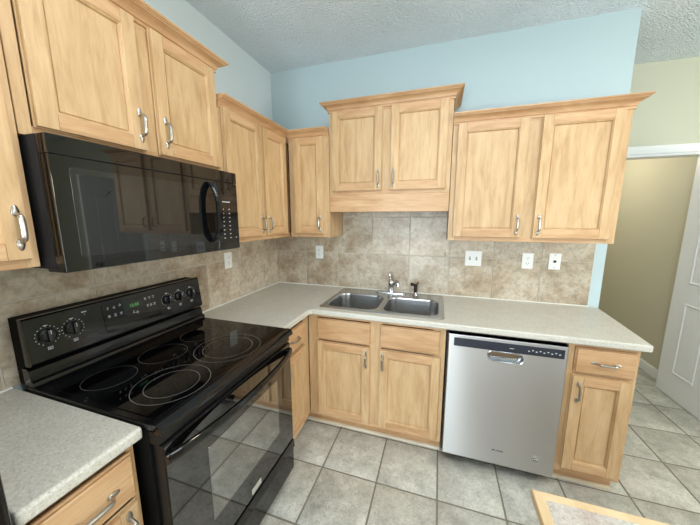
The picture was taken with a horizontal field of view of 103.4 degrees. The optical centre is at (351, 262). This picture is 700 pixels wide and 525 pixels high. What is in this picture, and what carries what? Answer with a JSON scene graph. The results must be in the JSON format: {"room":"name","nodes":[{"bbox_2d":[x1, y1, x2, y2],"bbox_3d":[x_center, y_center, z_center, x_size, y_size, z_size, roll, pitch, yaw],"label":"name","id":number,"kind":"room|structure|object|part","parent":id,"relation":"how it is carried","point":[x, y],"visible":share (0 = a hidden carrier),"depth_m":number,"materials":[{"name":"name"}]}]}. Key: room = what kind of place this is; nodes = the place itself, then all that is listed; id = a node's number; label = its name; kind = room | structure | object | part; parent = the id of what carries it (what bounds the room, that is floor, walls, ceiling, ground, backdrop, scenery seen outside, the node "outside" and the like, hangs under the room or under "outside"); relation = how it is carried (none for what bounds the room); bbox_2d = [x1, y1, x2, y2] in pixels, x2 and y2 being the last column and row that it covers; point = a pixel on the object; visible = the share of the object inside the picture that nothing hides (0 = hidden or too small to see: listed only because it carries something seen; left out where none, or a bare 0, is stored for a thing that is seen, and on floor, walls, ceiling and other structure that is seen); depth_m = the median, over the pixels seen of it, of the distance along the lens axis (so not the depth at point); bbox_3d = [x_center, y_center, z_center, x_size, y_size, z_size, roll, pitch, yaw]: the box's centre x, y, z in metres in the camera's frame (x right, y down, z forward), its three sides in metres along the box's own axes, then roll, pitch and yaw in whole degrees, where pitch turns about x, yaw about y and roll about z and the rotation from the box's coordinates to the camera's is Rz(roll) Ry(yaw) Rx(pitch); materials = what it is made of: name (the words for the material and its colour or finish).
{"room":"kitchen","nodes":[
{"label":"kitchen","id":0,"kind":"room"},
{"bbox_2d":[0,0,278,393],"bbox_3d":[-0.963,-0.168,1.963,0.137,2.762,7.800,3,9,17],"label":"wall","id":1,"kind":"structure","parent":0,"point":[255,265],"depth_m":1.65,"materials":[{"name":"beige tile"}]},
{"bbox_2d":[0,40,40,270],"bbox_3d":[-1.150,-0.417,0.517,0.351,0.950,0.606,3,9,17],"label":"upper cabinet","id":2,"kind":"object","parent":1,"relation":"attached to","point":[18,245],"visible":1,"depth_m":0.76,"materials":[{"name":"brown wood"}]},
{"bbox_3d":[-1.024,-0.395,0.481,0.020,0.870,0.568,3,9,17],"label":"door","id":3,"kind":"part","parent":2,"relation":"part of","materials":[{"name":"brown wood"}]},
{"bbox_3d":[-0.921,-0.095,0.771,0.034,0.129,0.017,3,9,17],"label":"handle","id":4,"kind":"part","parent":2,"relation":"part of","materials":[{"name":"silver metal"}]},
{"bbox_2d":[0,0,228,169],"bbox_3d":[-0.934,-0.713,1.163,0.352,0.566,0.823,3,9,17],"label":"upper cabinet","id":5,"kind":"object","parent":1,"relation":"attached to","point":[121,74],"visible":0.98,"depth_m":0.98,"materials":[{"name":"brown wood"}]},
{"bbox_3d":[-0.874,-0.659,0.923,0.020,0.487,0.328,3,9,17],"label":"door","id":6,"kind":"part","parent":5,"relation":"part of","materials":[{"name":"brown wood"}]},
{"bbox_2d":[17,132,239,272],"bbox_3d":[-0.892,-0.227,1.202,0.452,0.401,0.764,3,9,17],"label":"microwave","id":7,"kind":"object","parent":5,"relation":"attached to","point":[93,205],"visible":1,"depth_m":0.94,"materials":[{"name":"black plastic"}]},
{"bbox_3d":[-0.779,-0.183,1.092,0.041,0.342,0.610,3,9,17],"label":"door","id":8,"kind":"part","parent":7,"relation":"part of","materials":[{"name":"black glass"}]},
{"bbox_3d":[-0.649,-0.238,1.326,0.062,0.285,0.034,3,9,17],"label":"handle","id":9,"kind":"part","parent":7,"relation":"part of","materials":[{"name":"black plastic"}]},
{"bbox_3d":[-0.664,-0.240,1.452,0.041,0.342,0.152,3,9,17],"label":"control panel","id":10,"kind":"part","parent":7,"relation":"part of","materials":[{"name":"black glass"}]},
{"bbox_3d":[-0.805,-0.532,1.072,0.034,0.129,0.017,3,9,17],"label":"handle","id":11,"kind":"part","parent":5,"relation":"part of","materials":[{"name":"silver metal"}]},
{"bbox_3d":[-0.773,-0.548,1.173,0.034,0.129,0.017,3,9,17],"label":"handle","id":12,"kind":"part","parent":5,"relation":"part of","materials":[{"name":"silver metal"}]},
{"bbox_3d":[-0.936,-0.962,1.125,0.348,0.061,0.823,3,9,17],"label":"crown moulding","id":13,"kind":"part","parent":5,"relation":"part of","materials":[{"name":"brown wood"}]},
{"bbox_3d":[-0.757,-0.717,1.288,0.020,0.487,0.336,3,9,17],"label":"door","id":14,"kind":"part","parent":5,"relation":"part of","materials":[{"name":"brown wood"}]},
{"bbox_2d":[224,252,231,268],"bbox_3d":[-0.890,-0.013,2.000,0.007,0.116,0.072,3,9,17],"label":"wall outlet","id":15,"kind":"object","parent":1,"relation":"attached to","point":[227,256],"visible":1,"depth_m":1.99,"materials":[{"name":"white plastic"}]},
{"bbox_2d":[216,93,291,241],"bbox_3d":[-0.677,-0.572,2.012,0.351,0.790,0.990,3,9,17],"label":"upper cabinet","id":16,"kind":"object","parent":1,"relation":"attached to","point":[253,147],"visible":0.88,"depth_m":1.77,"materials":[{"name":"brown wood"}]},
{"bbox_3d":[-0.645,-0.509,1.683,0.020,0.713,0.332,3,9,17],"label":"door","id":17,"kind":"part","parent":16,"relation":"part of","materials":[{"name":"brown wood"}]},
{"bbox_3d":[-0.583,-0.903,1.775,0.053,0.061,0.698,3,9,17],"label":"crown moulding","id":18,"kind":"part","parent":16,"relation":"part of","materials":[{"name":"brown wood"}]},
{"bbox_3d":[-0.579,-0.255,1.846,0.034,0.129,0.017,3,9,17],"label":"handle","id":19,"kind":"part","parent":16,"relation":"part of","materials":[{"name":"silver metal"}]},
{"bbox_3d":[-0.554,-0.267,1.922,0.034,0.129,0.017,3,9,17],"label":"handle","id":20,"kind":"part","parent":16,"relation":"part of","materials":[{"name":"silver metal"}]},
{"bbox_3d":[-0.546,-0.558,1.991,0.020,0.713,0.283,3,9,17],"label":"door","id":21,"kind":"part","parent":16,"relation":"part of","materials":[{"name":"brown wood"}]},
{"bbox_2d":[186,0,699,72],"bbox_3d":[1.752,-1.442,0.874,5.880,0.100,8.040,3,9,17],"label":"ceiling","id":22,"kind":"structure","parent":0,"point":[280,35],"depth_m":1.76,"materials":[{"name":"white paint"}]},
{"bbox_2d":[270,7,641,373],"bbox_3d":[0.524,-0.217,2.279,2.541,2.762,0.137,3,9,17],"label":"wall","id":23,"kind":"structure","parent":0,"point":[590,56],"depth_m":2.05,"materials":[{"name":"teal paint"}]},
{"bbox_2d":[287,126,342,236],"bbox_3d":[-0.290,-0.605,2.224,0.333,0.790,0.351,3,9,17],"label":"upper cabinet","id":24,"kind":"object","parent":23,"relation":"attached to","point":[309,157],"visible":0.98,"depth_m":2.10,"materials":[{"name":"brown wood"}]},
{"bbox_3d":[-0.333,-0.943,2.031,0.333,0.061,0.053,3,9,17],"label":"crown moulding","id":25,"kind":"part","parent":24,"relation":"part of","materials":[{"name":"brown wood"}]},
{"bbox_3d":[-0.325,-0.575,2.100,0.245,0.713,0.020,3,9,17],"label":"door","id":26,"kind":"part","parent":24,"relation":"part of","materials":[{"name":"brown wood"}]},
{"bbox_3d":[-0.322,-0.573,2.124,0.332,0.756,0.019,3,9,17],"label":"frame","id":27,"kind":"part","parent":24,"relation":"part of","materials":[{"name":"brown wood"}]},
{"bbox_2d":[316,246,322,258],"bbox_3d":[-0.291,-0.090,2.490,0.072,0.116,0.007,3,9,17],"label":"wall outlet","id":28,"kind":"object","parent":23,"relation":"attached to","point":[319,249],"visible":1,"depth_m":2.49,"materials":[{"name":"white plastic"}]},
{"bbox_2d":[319,83,464,211],"bbox_3d":[0.277,-0.751,2.021,0.955,0.756,0.352,3,9,17],"label":"upper cabinet","id":29,"kind":"object","parent":23,"relation":"attached to","point":[389,152],"visible":1,"depth_m":1.88,"materials":[{"name":"brown wood"}]},
{"bbox_3d":[0.035,-0.784,1.952,0.371,0.552,0.020,3,9,17],"label":"door","id":30,"kind":"part","parent":29,"relation":"part of","materials":[{"name":"brown wood"}]},
{"bbox_3d":[0.181,-0.583,1.909,0.017,0.129,0.034,3,9,17],"label":"handle","id":31,"kind":"part","parent":29,"relation":"part of","materials":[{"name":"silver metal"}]},
{"bbox_3d":[0.244,-0.778,1.911,0.847,0.595,0.019,3,9,17],"label":"frame","id":32,"kind":"part","parent":29,"relation":"part of","materials":[{"name":"brown wood"}]},
{"bbox_3d":[0.278,-1.095,1.968,0.955,0.061,0.348,3,9,17],"label":"crown moulding","id":33,"kind":"part","parent":29,"relation":"part of","materials":[{"name":"brown wood"}]},
{"bbox_3d":[0.280,-0.578,1.878,0.017,0.129,0.034,3,9,17],"label":"handle","id":34,"kind":"part","parent":29,"relation":"part of","materials":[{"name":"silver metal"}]},
{"bbox_3d":[0.440,-0.764,1.826,0.369,0.552,0.020,3,9,17],"label":"door","id":35,"kind":"part","parent":29,"relation":"part of","materials":[{"name":"brown wood"}]},
{"bbox_2d":[465,251,481,265],"bbox_3d":[0.927,-0.028,2.106,0.116,0.116,0.016,3,9,17],"label":"light switch","id":36,"kind":"object","parent":23,"relation":"attached to","point":[472,258],"visible":1,"depth_m":2.11,"materials":[{"name":"white plastic"}]},
{"bbox_2d":[521,253,533,268],"bbox_3d":[1.275,-0.008,2.003,0.072,0.116,0.007,3,9,17],"label":"wall outlet","id":37,"kind":"object","parent":23,"relation":"attached to","point":[527,258],"visible":1,"depth_m":2.00,"materials":[{"name":"white plastic"}]},
{"bbox_2d":[446,91,655,243],"bbox_3d":[1.145,-0.533,1.778,0.967,0.790,0.352,3,9,17],"label":"upper cabinet","id":38,"kind":"object","parent":23,"relation":"attached to","point":[551,172],"visible":1,"depth_m":1.64,"materials":[{"name":"brown wood"}]},
{"bbox_3d":[0.861,-0.511,1.732,0.400,0.710,0.020,3,9,17],"label":"door","id":39,"kind":"part","parent":38,"relation":"part of","materials":[{"name":"brown wood"}]},
{"bbox_3d":[1.018,-0.230,1.698,0.017,0.129,0.034,3,9,17],"label":"handle","id":40,"kind":"part","parent":38,"relation":"part of","materials":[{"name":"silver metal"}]},
{"bbox_3d":[1.129,-0.224,1.663,0.017,0.129,0.034,3,9,17],"label":"handle","id":41,"kind":"part","parent":38,"relation":"part of","materials":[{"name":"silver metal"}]},
{"bbox_3d":[1.146,-0.893,1.723,0.967,0.061,0.348,3,9,17],"label":"crown moulding","id":42,"kind":"part","parent":38,"relation":"part of","materials":[{"name":"brown wood"}]},
{"bbox_3d":[1.296,-0.489,1.597,0.391,0.710,0.020,3,9,17],"label":"door","id":43,"kind":"part","parent":38,"relation":"part of","materials":[{"name":"brown wood"}]},
{"bbox_2d":[548,253,561,269],"bbox_3d":[1.434,-0.004,1.950,0.072,0.116,0.014,3,9,17],"label":"jack plate","id":44,"kind":"object","parent":23,"relation":"attached to","point":[554,262],"visible":1,"depth_m":1.95,"materials":[{"name":"white plastic"}]},
{"bbox_2d":[260,367,699,524],"bbox_3d":[1.750,1.385,1.322,5.880,0.100,8.040,3,9,17],"label":"floor","id":45,"kind":"structure","parent":0,"point":[339,475],"depth_m":1.62,"materials":[{"name":"grey tile"}]},
{"bbox_2d":[0,474,11,524],"bbox_3d":[-1.110,0.807,0.284,0.645,1.300,0.858,3,9,17],"label":"refrigerator","id":46,"kind":"object","parent":45,"relation":"on","point":[5,519],"visible":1,"depth_m":0.54,"materials":[{"name":"black metal"}]},
{"bbox_2d":[25,445,143,524],"bbox_3d":[-0.954,0.962,0.856,0.656,0.874,0.252,3,9,17],"label":"base cabinet","id":47,"kind":"object","parent":45,"relation":"on","point":[110,495],"visible":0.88,"depth_m":0.74,"materials":[{"name":"brown wood"}]},
{"bbox_2d":[0,389,141,524],"bbox_3d":[-0.961,0.509,0.793,0.638,0.038,0.260,3,9,17],"label":"countertop","id":48,"kind":"structure","parent":47,"relation":"on","point":[48,447],"depth_m":0.75,"materials":[{"name":"laminate"}]},
{"bbox_3d":[-0.657,0.651,0.713,0.034,0.017,0.129,3,9,17],"label":"handle","id":49,"kind":"part","parent":47,"relation":"part of","materials":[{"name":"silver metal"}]},
{"bbox_3d":[-0.683,1.007,0.778,0.020,0.565,0.219,3,9,17],"label":"door","id":50,"kind":"part","parent":47,"relation":"part of","materials":[{"name":"brown wood"}]},
{"bbox_3d":[-0.705,0.925,0.771,0.020,0.775,0.252,3,9,17],"label":"frame","id":51,"kind":"part","parent":47,"relation":"part of","materials":[{"name":"brown wood"}]},
{"bbox_3d":[-0.633,0.790,0.810,0.034,0.129,0.017,3,9,17],"label":"handle","id":52,"kind":"part","parent":47,"relation":"part of","materials":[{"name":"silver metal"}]},
{"bbox_2d":[7,277,294,524],"bbox_3d":[-0.749,0.738,1.310,0.754,1.175,0.764,3,9,17],"label":"electric range","id":53,"kind":"object","parent":45,"relation":"on","point":[210,399],"visible":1,"depth_m":1.11,"materials":[{"name":"black metal"}]},
{"bbox_3d":[-1.097,0.266,1.004,0.027,0.050,0.050,-4,7,18],"label":"knob","id":54,"kind":"part","parent":53,"relation":"part of","materials":[{"name":"black plastic"}]},
{"bbox_3d":[-1.074,0.255,1.075,0.027,0.050,0.050,-4,7,18],"label":"knob","id":55,"kind":"part","parent":53,"relation":"part of","materials":[{"name":"black plastic"}]},
{"bbox_3d":[-1.026,0.232,1.308,0.042,0.175,0.736,3,9,17],"label":"control panel","id":56,"kind":"part","parent":53,"relation":"part of","materials":[{"name":"black ceramic"}]},
{"bbox_3d":[-1.018,0.227,1.293,0.016,0.118,0.243,3,9,17],"label":"display panel","id":57,"kind":"part","parent":53,"relation":"part of","materials":[{"name":"black ceramic"}]},
{"bbox_2d":[28,317,292,436],"bbox_3d":[-0.744,0.422,1.258,0.638,0.031,0.764,3,9,17],"label":"cooktop","id":58,"kind":"object","parent":53,"relation":"in","point":[152,383],"depth_m":1.08,"materials":[{"name":"black glass"}]},
{"bbox_3d":[-0.955,0.196,1.448,0.027,0.044,0.044,-4,7,18],"label":"knob","id":59,"kind":"part","parent":53,"relation":"part of","materials":[{"name":"black plastic"}]},
{"bbox_3d":[-0.935,0.186,1.513,0.027,0.044,0.044,-4,7,18],"label":"knob","id":60,"kind":"part","parent":53,"relation":"part of","materials":[{"name":"black plastic"}]},
{"bbox_3d":[-0.913,0.175,1.582,0.027,0.044,0.044,-4,7,18],"label":"knob","id":61,"kind":"part","parent":53,"relation":"part of","materials":[{"name":"black plastic"}]},
{"bbox_3d":[-0.475,0.788,1.230,0.040,0.588,0.744,3,9,17],"label":"oven door","id":62,"kind":"part","parent":53,"relation":"part of","materials":[{"name":"black glass"}]},
{"bbox_3d":[-0.425,0.542,1.176,0.074,0.040,0.740,3,9,17],"label":"handle","id":63,"kind":"part","parent":53,"relation":"part of","materials":[{"name":"black metal"}]},
{"bbox_3d":[-0.454,0.789,1.224,0.003,0.582,0.738,3,9,17],"label":"door glass","id":64,"kind":"part","parent":53,"relation":"part of","materials":[{"name":"black glass"}]},
{"bbox_3d":[-0.471,1.188,1.292,0.049,0.203,0.744,3,9,17],"label":"storage drawer","id":65,"kind":"part","parent":53,"relation":"part of","materials":[{"name":"black metal"}]},
{"bbox_2d":[288,316,309,438],"bbox_3d":[-0.623,0.798,1.895,0.656,0.874,0.386,3,9,17],"label":"base cabinet","id":66,"kind":"object","parent":45,"relation":"on","point":[299,358],"visible":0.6,"depth_m":1.83,"materials":[{"name":"brown wood"}]},
{"bbox_3d":[-0.338,0.486,1.713,0.034,0.017,0.129,3,9,17],"label":"handle","id":67,"kind":"part","parent":66,"relation":"part of","materials":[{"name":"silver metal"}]},
{"bbox_3d":[-0.361,0.485,1.728,0.020,0.146,0.285,3,9,17],"label":"drawer","id":68,"kind":"part","parent":66,"relation":"part of","materials":[{"name":"brown wood"}]},
{"bbox_3d":[-0.362,0.850,1.784,0.020,0.562,0.280,3,9,17],"label":"door","id":69,"kind":"part","parent":66,"relation":"part of","materials":[{"name":"brown wood"}]},
{"bbox_3d":[-0.374,0.761,1.809,0.020,0.775,0.386,3,9,17],"label":"frame","id":70,"kind":"part","parent":66,"relation":"part of","materials":[{"name":"brown wood"}]},
{"bbox_2d":[307,314,445,449],"bbox_3d":[0.185,0.762,2.127,0.976,0.874,0.656,3,9,17],"label":"base cabinet","id":71,"kind":"object","parent":45,"relation":"on","point":[376,378],"visible":0.96,"depth_m":1.83,"materials":[{"name":"brown wood"}]},
{"bbox_3d":[-0.058,0.462,1.855,0.378,0.148,0.020,3,9,17],"label":"false drawer","id":72,"kind":"part","parent":71,"relation":"part of","materials":[{"name":"brown wood"}]},
{"bbox_3d":[-0.058,0.829,1.913,0.378,0.563,0.020,3,9,17],"label":"door","id":73,"kind":"part","parent":71,"relation":"part of","materials":[{"name":"brown wood"}]},
{"bbox_3d":[0.089,0.648,1.809,0.017,0.129,0.034,3,9,17],"label":"handle","id":74,"kind":"part","parent":71,"relation":"part of","materials":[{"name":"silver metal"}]},
{"bbox_3d":[0.119,1.218,1.990,0.976,0.016,0.014,3,9,17],"label":"shoe moulding","id":75,"kind":"part","parent":71,"relation":"part of","materials":[{"name":"brown wood"}]},
{"bbox_3d":[0.195,0.653,1.776,0.017,0.129,0.034,3,9,17],"label":"handle","id":76,"kind":"part","parent":71,"relation":"part of","materials":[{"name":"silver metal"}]},
{"bbox_3d":[0.361,0.850,1.783,0.383,0.563,0.020,3,9,17],"label":"door","id":77,"kind":"part","parent":71,"relation":"part of","materials":[{"name":"brown wood"}]},
{"bbox_3d":[0.358,0.483,1.726,0.370,0.148,0.020,3,9,17],"label":"false drawer","id":78,"kind":"part","parent":71,"relation":"part of","materials":[{"name":"brown wood"}]},
{"bbox_2d":[203,283,653,352],"bbox_3d":[0.358,0.346,1.829,2.524,0.038,0.990,3,9,17],"label":"countertop","id":79,"kind":"structure","parent":71,"relation":"on","point":[282,305],"depth_m":1.75,"materials":[{"name":"laminate"}]},
{"bbox_2d":[320,288,444,329],"bbox_3d":[0.247,0.373,2.068,0.836,0.178,0.540,3,9,17],"label":"sink","id":80,"kind":"object","parent":79,"relation":"in","point":[422,305],"visible":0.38,"depth_m":2.13,"materials":[{"name":"silver metal"}]},
{"bbox_2d":[328,293,383,322],"bbox_3d":[0.040,0.372,2.078,0.369,0.176,0.362,3,9,17],"label":"basin","id":81,"kind":"object","parent":80,"relation":"in","point":[359,301],"depth_m":2.22,"materials":[{"name":"silver metal"}]},
{"bbox_2d":[376,273,405,294],"bbox_3d":[0.301,0.183,2.194,0.250,0.161,0.198,3,9,17],"label":"kitchen faucet","id":82,"kind":"object","parent":80,"relation":"on","point":[391,282],"visible":1,"depth_m":2.24,"materials":[{"name":"silver metal"}]},
{"bbox_3d":[0.322,0.246,2.272,0.250,0.012,0.056,3,9,17],"label":"plate","id":83,"kind":"part","parent":82,"relation":"part of","materials":[{"name":"silver metal"}]},
{"bbox_3d":[0.335,0.178,2.175,0.030,0.102,0.180,-2,9,-10],"label":"spout","id":84,"kind":"part","parent":82,"relation":"part of","materials":[{"name":"silver metal"}]},
{"bbox_2d":[383,297,438,329],"bbox_3d":[0.422,0.392,1.959,0.369,0.176,0.362,3,9,17],"label":"basin","id":85,"kind":"object","parent":80,"relation":"in","point":[398,305],"depth_m":2.10,"materials":[{"name":"silver metal"}]},
{"bbox_2d":[410,282,418,295],"bbox_3d":[0.499,0.210,2.199,0.071,0.107,0.048,-3,10,-20],"label":"sprayer","id":86,"kind":"object","parent":80,"relation":"on","point":[415,293],"visible":1,"depth_m":2.19,"materials":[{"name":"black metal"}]},
{"bbox_2d":[441,329,568,476],"bbox_3d":[0.947,0.799,1.894,0.607,0.872,0.630,3,9,17],"label":"dishwasher","id":87,"kind":"object","parent":45,"relation":"on","point":[502,397],"visible":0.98,"depth_m":1.59,"materials":[{"name":"silver metal"}]},
{"bbox_3d":[0.577,0.796,1.716,0.007,0.787,0.025,3,9,17],"label":"trim","id":88,"kind":"part","parent":87,"relation":"part of","materials":[{"name":"black metal"}]},
{"bbox_2d":[552,343,640,490],"bbox_3d":[1.387,0.822,1.753,0.305,0.874,0.656,3,9,17],"label":"base cabinet","id":89,"kind":"object","parent":45,"relation":"on","point":[599,385],"visible":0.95,"depth_m":1.48,"materials":[{"name":"brown wood"}]},
{"bbox_3d":[1.203,0.699,1.462,0.017,0.129,0.034,3,9,17],"label":"handle","id":90,"kind":"part","parent":89,"relation":"part of","materials":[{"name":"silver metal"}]},
{"bbox_3d":[1.322,1.278,1.616,0.305,0.016,0.014,3,9,17],"label":"shoe moulding","id":91,"kind":"part","parent":89,"relation":"part of","materials":[{"name":"brown wood"}]},
{"bbox_3d":[1.305,0.887,1.488,0.262,0.569,0.020,3,9,17],"label":"door","id":92,"kind":"part","parent":89,"relation":"part of","materials":[{"name":"brown wood"}]},
{"bbox_3d":[1.308,0.521,1.429,0.260,0.140,0.020,3,9,17],"label":"drawer","id":93,"kind":"part","parent":89,"relation":"part of","materials":[{"name":"brown wood"}]},
{"bbox_3d":[1.302,0.528,1.403,0.129,0.017,0.034,3,9,17],"label":"handle","id":94,"kind":"part","parent":89,"relation":"part of","materials":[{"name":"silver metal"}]},
{"bbox_2d":[530,489,670,524],"bbox_3d":[0.795,1.036,0.270,1.000,0.914,0.607,3,9,17],"label":"table","id":95,"kind":"object","parent":45,"relation":"on","point":[550,509],"visible":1,"depth_m":0.58,"materials":[{"name":"brown wood"}]},
{"bbox_2d":[598,157,697,369],"bbox_3d":[3.316,-0.395,3.423,0.130,2.762,2.210,3,9,17],"label":"wall","id":96,"kind":"structure","parent":0,"point":[641,264],"depth_m":2.84,"materials":[{"name":"beige paint"}]},
{"bbox_2d":[638,358,657,378],"bbox_3d":[3.246,0.920,3.653,0.014,0.092,2.210,3,9,17],"label":"baseboard","id":97,"kind":"structure","parent":96,"relation":"attached to","point":[652,371],"depth_m":2.75,"materials":[{"name":"white paint"}]},
{"bbox_2d":[628,56,699,146],"bbox_3d":[2.217,-0.260,2.558,5.600,2.762,0.120,3,9,17],"label":"wall","id":98,"kind":"structure","parent":0,"point":[671,115],"depth_m":2.23,"materials":[{"name":"beige paint"}]},
{"bbox_2d":[626,152,699,380],"bbox_3d":[2.465,0.105,2.537,0.890,2.050,0.120,3,9,17],"label":"trim","id":99,"kind":"structure","parent":98,"relation":"attached to","point":[692,154],"depth_m":2.33,"materials":[{"name":"white paint"}]},
{"bbox_2d":[627,143,699,155],"bbox_3d":[2.444,0.081,2.467,1.026,2.118,0.018,3,9,17],"label":"trim","id":100,"kind":"structure","parent":98,"relation":"attached to","point":[690,147],"depth_m":2.27,"materials":[{"name":"white paint"}]},
{"bbox_2d":[656,154,699,419],"bbox_3d":[2.644,0.196,2.001,0.105,2.022,0.820,3,9,17],"label":"door","id":101,"kind":"structure","parent":98,"relation":"in","point":[678,377],"depth_m":2.25,"materials":[{"name":"white paint"}]}
]}

